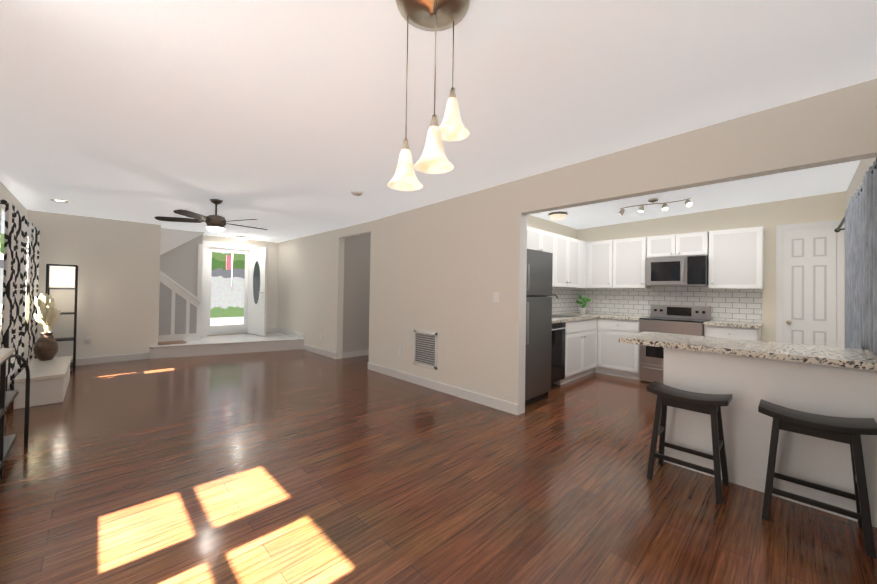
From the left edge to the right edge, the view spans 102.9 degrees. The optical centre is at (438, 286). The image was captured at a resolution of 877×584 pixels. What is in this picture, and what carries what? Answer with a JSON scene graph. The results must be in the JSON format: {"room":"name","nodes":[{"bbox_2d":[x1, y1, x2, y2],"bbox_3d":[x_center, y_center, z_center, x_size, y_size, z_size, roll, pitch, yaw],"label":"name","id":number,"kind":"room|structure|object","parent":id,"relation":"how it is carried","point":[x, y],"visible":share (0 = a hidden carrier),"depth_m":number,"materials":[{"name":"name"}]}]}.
{"room":"living room","nodes":[
{"label":"living room","id":0,"kind":"room"},
{"bbox_2d":[149,332,303,358],"bbox_3d":[-4.363,1.216,7.234,2.520,0.220,1.615,2,-1,-44],"label":"step","id":1,"kind":"structure","parent":0,"point":[239,343],"depth_m":7.00,"materials":[{"name":"white paint"}]},
{"bbox_2d":[342,233,370,352],"bbox_3d":[-0.795,0.070,7.680,2.920,2.630,0.120,2,-1,-44],"label":"wall","id":2,"kind":"structure","parent":0,"point":[356,298],"depth_m":6.80,"materials":[{"name":"beige paint"}]},
{"bbox_2d":[342,350,366,357],"bbox_3d":[-0.810,1.329,7.575,2.800,0.110,0.015,2,-1,-44],"label":"baseboard","id":3,"kind":"structure","parent":2,"relation":"attached to","point":[361,352],"depth_m":6.77,"materials":[{"name":"white paint"}]},
{"bbox_2d":[0,349,876,583],"bbox_3d":[-0.951,1.382,4.986,7.820,0.060,9.900,2,-1,-44],"label":"floor","id":4,"kind":"structure","parent":0,"point":[300,466],"depth_m":2.25,"materials":[{"name":"brown wood"}]},
{"bbox_2d":[0,348,29,477],"bbox_3d":[-2.971,0.868,2.200,0.394,0.840,1.399,2,-1,-44],"label":"console table","id":5,"kind":"object","parent":4,"relation":"on","point":[7,398],"visible":1,"depth_m":2.52,"materials":[{"name":"black metal"}]},
{"bbox_2d":[13,356,71,408],"bbox_3d":[-4.774,1.125,4.260,0.370,0.320,1.390,2,-1,-44],"label":"bench","id":6,"kind":"object","parent":4,"relation":"on","point":[49,380],"visible":0.94,"depth_m":3.84,"materials":[{"name":"white wood"}]},
{"bbox_2d":[33,293,60,360],"bbox_3d":[-5.135,0.524,4.584,0.234,0.873,0.224,2,-1,-44],"label":"vase","id":7,"kind":"object","parent":6,"relation":"on","point":[46,346],"visible":1,"depth_m":4.54,"materials":[{"name":"brown ceramic"}]},
{"bbox_2d":[44,264,77,370],"bbox_3d":[-5.792,0.475,5.368,0.320,1.614,0.320,2,-1,-44],"label":"light","id":8,"kind":"object","parent":4,"relation":"on","point":[58,275],"visible":0.71,"depth_m":5.33,"materials":[{"name":"black metal"}]},
{"bbox_2d":[525,249,552,405],"bbox_3d":[0.933,0.473,4.358,0.700,1.800,0.785,2,-1,-44],"label":"fridge","id":9,"kind":"object","parent":4,"relation":"on","point":[538,329],"visible":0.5,"depth_m":4.13,"materials":[{"name":"metal"}]},
{"bbox_2d":[551,314,649,384],"bbox_3d":[2.380,0.933,5.060,2.352,0.940,0.632,2,-1,-44],"label":"base cabinet","id":10,"kind":"object","parent":4,"relation":"on","point":[585,344],"depth_m":5.34,"materials":[{"name":"white wood"}]},
{"bbox_2d":[552,312,586,317],"bbox_3d":[1.960,0.932,5.490,2.352,0.940,0.610,2,-1,-44],"label":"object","id":11,"kind":"object","parent":10,"relation":"on","point":[573,315],"depth_m":5.47,"materials":[{"name":"stone"}]},
{"bbox_2d":[576,295,590,313],"bbox_3d":[2.489,0.312,6.004,0.176,0.326,0.229,2,-1,-44],"label":"potted plant","id":12,"kind":"object","parent":11,"relation":"on","point":[584,303],"visible":1,"depth_m":5.99,"materials":[{"name":"green plant"}]},
{"bbox_2d":[639,304,710,383],"bbox_3d":[3.456,0.840,5.127,0.719,1.120,0.756,2,-1,-44],"label":"stove","id":13,"kind":"object","parent":4,"relation":"on","point":[682,319],"visible":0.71,"depth_m":5.08,"materials":[{"name":"silver metal"}]},
{"bbox_2d":[646,381,731,504],"bbox_3d":[1.741,1.043,2.443,0.331,0.639,0.460,2,-1,-44],"label":"stool","id":14,"kind":"object","parent":4,"relation":"on","point":[711,404],"visible":1,"depth_m":2.39,"materials":[{"name":"black wood"}]},
{"bbox_2d":[663,347,754,489],"bbox_3d":[2.175,0.923,2.765,0.633,0.900,0.545,2,-1,-44],"label":"peninsula base panel","id":15,"kind":"object","parent":4,"relation":"on","point":[748,375],"depth_m":2.52,"materials":[{"name":"white paint"}]},
{"bbox_2d":[704,326,760,340],"bbox_3d":[3.953,0.973,4.697,0.609,0.900,0.530,2,-1,-44],"label":"base cabinet","id":16,"kind":"object","parent":4,"relation":"on","point":[733,332],"depth_m":4.48,"materials":[{"name":"white wood"}]},
{"bbox_2d":[704,320,762,329],"bbox_3d":[3.959,0.502,4.689,0.630,0.040,0.552,2,-1,-44],"label":"countertop","id":17,"kind":"structure","parent":16,"relation":"on","point":[746,325],"depth_m":4.52,"materials":[{"name":"beige stone"}]},
{"bbox_2d":[755,359,876,527],"bbox_3d":[2.559,0.924,2.372,0.633,0.900,0.555,2,-1,-44],"label":"peninsula base panel","id":18,"kind":"object","parent":4,"relation":"on","point":[846,392],"depth_m":2.16,"materials":[{"name":"white paint"}]},
{"bbox_2d":[619,331,876,370],"bbox_3d":[2.248,0.453,2.657,0.740,0.040,1.400,2,-1,-44],"label":"countertop","id":19,"kind":"structure","parent":18,"relation":"on","point":[862,360],"depth_m":2.42,"materials":[{"name":"beige stone"}]},
{"bbox_2d":[758,399,876,558],"bbox_3d":[2.161,1.044,2.014,0.331,0.639,0.460,2,-1,-44],"label":"stool","id":20,"kind":"object","parent":4,"relation":"on","point":[850,431],"visible":1,"depth_m":1.96,"materials":[{"name":"black wood"}]},
{"bbox_2d":[0,78,876,403],"bbox_3d":[-0.983,0.037,5.056,7.460,2.630,9.690,2,-1,-44],"label":"wall","id":21,"kind":"structure","parent":0,"point":[444,270],"depth_m":4.51,"materials":[{"name":"beige paint"}]},
{"bbox_2d":[0,204,4,317],"bbox_3d":[-5.374,-0.318,4.362,0.080,1.330,1.420,2,-1,-44],"label":"window","id":22,"kind":"structure","parent":21,"relation":"in","point":[2,254],"depth_m":3.88,"materials":[{"name":"white paint"}]},
{"bbox_2d":[0,199,39,410],"bbox_3d":[-5.214,0.199,4.324,0.149,2.100,2.820,2,-1,-44],"label":"patterned curtain","id":23,"kind":"object","parent":21,"relation":"hanging from","point":[20,277],"visible":0.9,"depth_m":4.04,"materials":[{"name":"black fabric"}]},
{"bbox_2d":[84,337,90,343],"bbox_3d":[-5.793,0.890,5.768,0.075,0.115,0.006,2,-1,-44],"label":"outlet","id":24,"kind":"object","parent":21,"relation":"attached to","point":[87,340],"depth_m":5.76,"materials":[{"name":"white plastic"}]},
{"bbox_2d":[71,352,148,365],"bbox_3d":[-5.758,1.233,5.799,1.480,0.110,0.015,2,-1,-44],"label":"baseboard","id":25,"kind":"structure","parent":21,"relation":"attached to","point":[127,357],"depth_m":5.95,"materials":[{"name":"white paint"}]},
{"bbox_2d":[158,228,204,344],"bbox_3d":[-5.032,-0.018,6.880,0.782,2.220,0.420,2,-1,-44],"label":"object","id":26,"kind":"structure","parent":21,"relation":"attached to","point":[180,310],"depth_m":6.96,"materials":[{"name":"wood"}]},
{"bbox_2d":[201,240,267,336],"bbox_3d":[-4.497,0.059,7.723,1.128,2.100,0.958,2,-1,-44],"label":"front door","id":27,"kind":"structure","parent":21,"relation":"in","point":[255,291],"depth_m":7.89,"materials":[{"name":"white wood"}]},
{"bbox_2d":[266,328,275,332],"bbox_3d":[-4.216,1.068,8.497,0.470,0.110,0.015,2,-1,-44],"label":"baseboard","id":28,"kind":"structure","parent":21,"relation":"attached to","point":[268,330],"depth_m":8.58,"materials":[{"name":"white paint"}]},
{"bbox_2d":[276,327,336,358],"bbox_3d":[-2.969,1.186,7.600,0.015,0.330,3.040,2,-1,-44],"label":"baseboard","id":29,"kind":"structure","parent":21,"relation":"attached to","point":[333,355],"depth_m":7.35,"materials":[{"name":"white paint"}]},
{"bbox_2d":[398,347,401,354],"bbox_3d":[-0.572,0.949,5.160,0.009,0.115,0.075,2,-1,-44],"label":"outlet","id":30,"kind":"object","parent":21,"relation":"attached to","point":[399,348],"depth_m":5.15,"materials":[{"name":"white plastic"}]},
{"bbox_2d":[413,330,437,369],"bbox_3d":[-0.185,0.851,4.762,0.015,0.480,0.470,2,-1,-44],"label":"air vent","id":31,"kind":"object","parent":21,"relation":"in","point":[425,349],"visible":1,"depth_m":4.75,"materials":[{"name":"white plastic"}]},
{"bbox_2d":[367,213,521,414],"bbox_3d":[-0.143,0.286,4.736,0.015,2.150,2.864,2,-1,-44],"label":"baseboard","id":32,"kind":"structure","parent":21,"relation":"attached to","point":[506,406],"depth_m":4.16,"materials":[{"name":"white paint"}]},
{"bbox_2d":[493,292,498,302],"bbox_3d":[0.650,0.123,3.933,0.009,0.115,0.075,2,-1,-44],"label":"light switch","id":33,"kind":"object","parent":21,"relation":"attached to","point":[496,294],"depth_m":3.93,"materials":[{"name":"white plastic"}]},
{"bbox_2d":[834,158,876,354],"bbox_3d":[3.233,0.172,2.651,4.010,2.390,0.109,2,-1,-44],"label":"curtain","id":34,"kind":"object","parent":21,"relation":"hanging from","point":[859,219],"visible":0.67,"depth_m":2.43,"materials":[{"name":"grey fabric"}]},
{"bbox_2d":[0,0,876,242],"bbox_3d":[-0.964,-1.204,5.070,7.820,0.232,10.050,2,-1,-44],"label":"ceiling","id":35,"kind":"structure","parent":0,"point":[282,120],"depth_m":2.18,"materials":[{"name":"white paint"}]},
{"bbox_2d":[50,199,68,202],"bbox_3d":[-5.096,-1.151,4.701,0.180,0.008,0.180,2,-1,-44],"label":"recessed light","id":36,"kind":"object","parent":35,"relation":"in","point":[58,200],"visible":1,"depth_m":4.68,"materials":[{"name":"white plastic"}]},
{"bbox_2d":[154,199,267,231],"bbox_3d":[-2.890,-0.917,4.588,1.263,0.412,1.268,2,-1,-44],"label":"fan","id":37,"kind":"object","parent":35,"relation":"hanging from","point":[216,223],"visible":1,"depth_m":4.45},
{"bbox_2d":[236,236,248,240],"bbox_3d":[-4.363,-1.063,7.768,0.260,0.090,0.260,2,-1,-44],"label":"light","id":38,"kind":"object","parent":35,"relation":"attached to","point":[242,238],"visible":1,"depth_m":7.69,"materials":[{"name":"white glass"}]},
{"bbox_2d":[351,190,362,195],"bbox_3d":[-0.972,-1.113,4.175,0.136,0.035,0.136,2,-1,-44],"label":"smoke detector","id":39,"kind":"object","parent":35,"relation":"attached to","point":[356,192],"visible":1,"depth_m":4.13,"materials":[{"name":"white plastic"}]},
{"bbox_2d":[387,0,469,190],"bbox_3d":[-0.022,-0.827,1.504,0.355,0.777,0.359,2,-1,-44],"label":"pendant light","id":40,"kind":"object","parent":35,"relation":"hanging from","point":[435,16],"visible":1,"depth_m":1.50,"materials":[{"name":"white glass"}]},
{"bbox_2d":[548,212,567,220],"bbox_3d":[1.812,-1.056,5.303,0.280,0.100,0.280,2,-1,-44],"label":"kitchen light","id":41,"kind":"object","parent":35,"relation":"attached to","point":[556,216],"visible":1,"depth_m":5.22,"materials":[{"name":"white glass"}]},
{"bbox_2d":[618,198,692,215],"bbox_3d":[2.779,-1.051,4.531,0.845,0.161,0.138,0,-1,40],"label":"track spotlights","id":42,"kind":"object","parent":35,"relation":"attached to","point":[688,203],"visible":1,"depth_m":4.50,"materials":[{"name":"silver metal"}]},
{"bbox_2d":[527,215,578,313],"bbox_3d":[1.450,0.079,5.507,3.090,2.630,0.128,2,-1,-44],"label":"wall","id":43,"kind":"structure","parent":0,"point":[566,303],"depth_m":6.10,"materials":[{"name":"tile"}]},
{"bbox_2d":[527,226,554,285],"bbox_3d":[1.344,-0.408,5.086,0.852,0.810,0.319,2,-1,-44],"label":"upper cabinet","id":44,"kind":"object","parent":43,"relation":"attached to","point":[540,240],"depth_m":5.01,"materials":[{"name":"white wood"}]},
{"bbox_2d":[552,234,578,287],"bbox_3d":[1.950,-0.392,5.679,0.844,0.810,0.319,2,-1,-44],"label":"upper cabinet","id":45,"kind":"object","parent":43,"relation":"attached to","point":[566,248],"depth_m":5.53,"materials":[{"name":"white wood"}]},
{"bbox_2d":[579,191,845,347],"bbox_3d":[3.749,0.113,5.460,0.128,2.630,3.410,2,-1,-44],"label":"wall","id":46,"kind":"structure","parent":0,"point":[750,305],"depth_m":5.01,"materials":[{"name":"paint"}]},
{"bbox_2d":[587,240,610,288],"bbox_3d":[2.869,-0.373,6.050,0.319,0.810,0.386,2,-1,-44],"label":"upper cabinet","id":47,"kind":"object","parent":46,"relation":"attached to","point":[598,252],"depth_m":5.96,"materials":[{"name":"white wood"}]},
{"bbox_2d":[611,237,650,288],"bbox_3d":[3.172,-0.372,5.740,0.319,0.810,0.481,2,-1,-44],"label":"upper cabinet","id":48,"kind":"object","parent":46,"relation":"attached to","point":[628,255],"depth_m":5.63,"materials":[{"name":"white wood"}]},
{"bbox_2d":[647,231,706,257],"bbox_3d":[3.623,-0.608,5.286,0.319,0.335,0.760,2,-1,-44],"label":"upper cabinet","id":49,"kind":"object","parent":46,"relation":"attached to","point":[685,244],"depth_m":5.16,"materials":[{"name":"white wood"}]},
{"bbox_2d":[645,255,708,285],"bbox_3d":[3.569,-0.226,5.234,0.446,0.418,0.756,2,-1,-44],"label":"microwave","id":50,"kind":"object","parent":49,"relation":"attached to","point":[679,271],"visible":0.98,"depth_m":5.09,"materials":[{"name":"silver metal"}]},
{"bbox_2d":[707,226,764,288],"bbox_3d":[4.088,-0.369,4.804,0.319,0.810,0.560,2,-1,-44],"label":"upper cabinet","id":51,"kind":"object","parent":46,"relation":"attached to","point":[736,256],"depth_m":4.68,"materials":[{"name":"white wood"}]},
{"bbox_2d":[776,220,843,347],"bbox_3d":[4.640,0.311,4.381,0.108,2.237,0.590,2,-1,-44],"label":"pantry door","id":52,"kind":"structure","parent":46,"relation":"in","point":[809,283],"depth_m":4.39,"materials":[{"name":"white wood"}]},
{"label":"outside","id":53,"kind":"structure","parent":0,"visible":0},
{"bbox_2d":[0,212,244,317],"bbox_3d":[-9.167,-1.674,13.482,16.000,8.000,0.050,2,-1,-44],"label":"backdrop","id":54,"kind":"structure","parent":53,"point":[226,301],"depth_m":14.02,"materials":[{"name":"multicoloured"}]},
{"bbox_2d":[209,317,243,336],"bbox_3d":[-6.794,1.383,10.973,16.000,0.300,6.870,2,-1,-44],"label":"ground","id":55,"kind":"structure","parent":53,"point":[226,321],"depth_m":12.41,"materials":[{"name":"white concrete"}]},
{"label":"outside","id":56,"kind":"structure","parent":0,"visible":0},
{"bbox_2d":[226,253,232,290],"bbox_3d":[-5.456,-0.414,9.119,0.153,1.050,0.029,1,-1,-39],"label":"flag","id":57,"kind":"object","parent":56,"point":[228,262],"visible":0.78,"depth_m":9.11,"materials":[{"name":"red fabric"}]}
]}

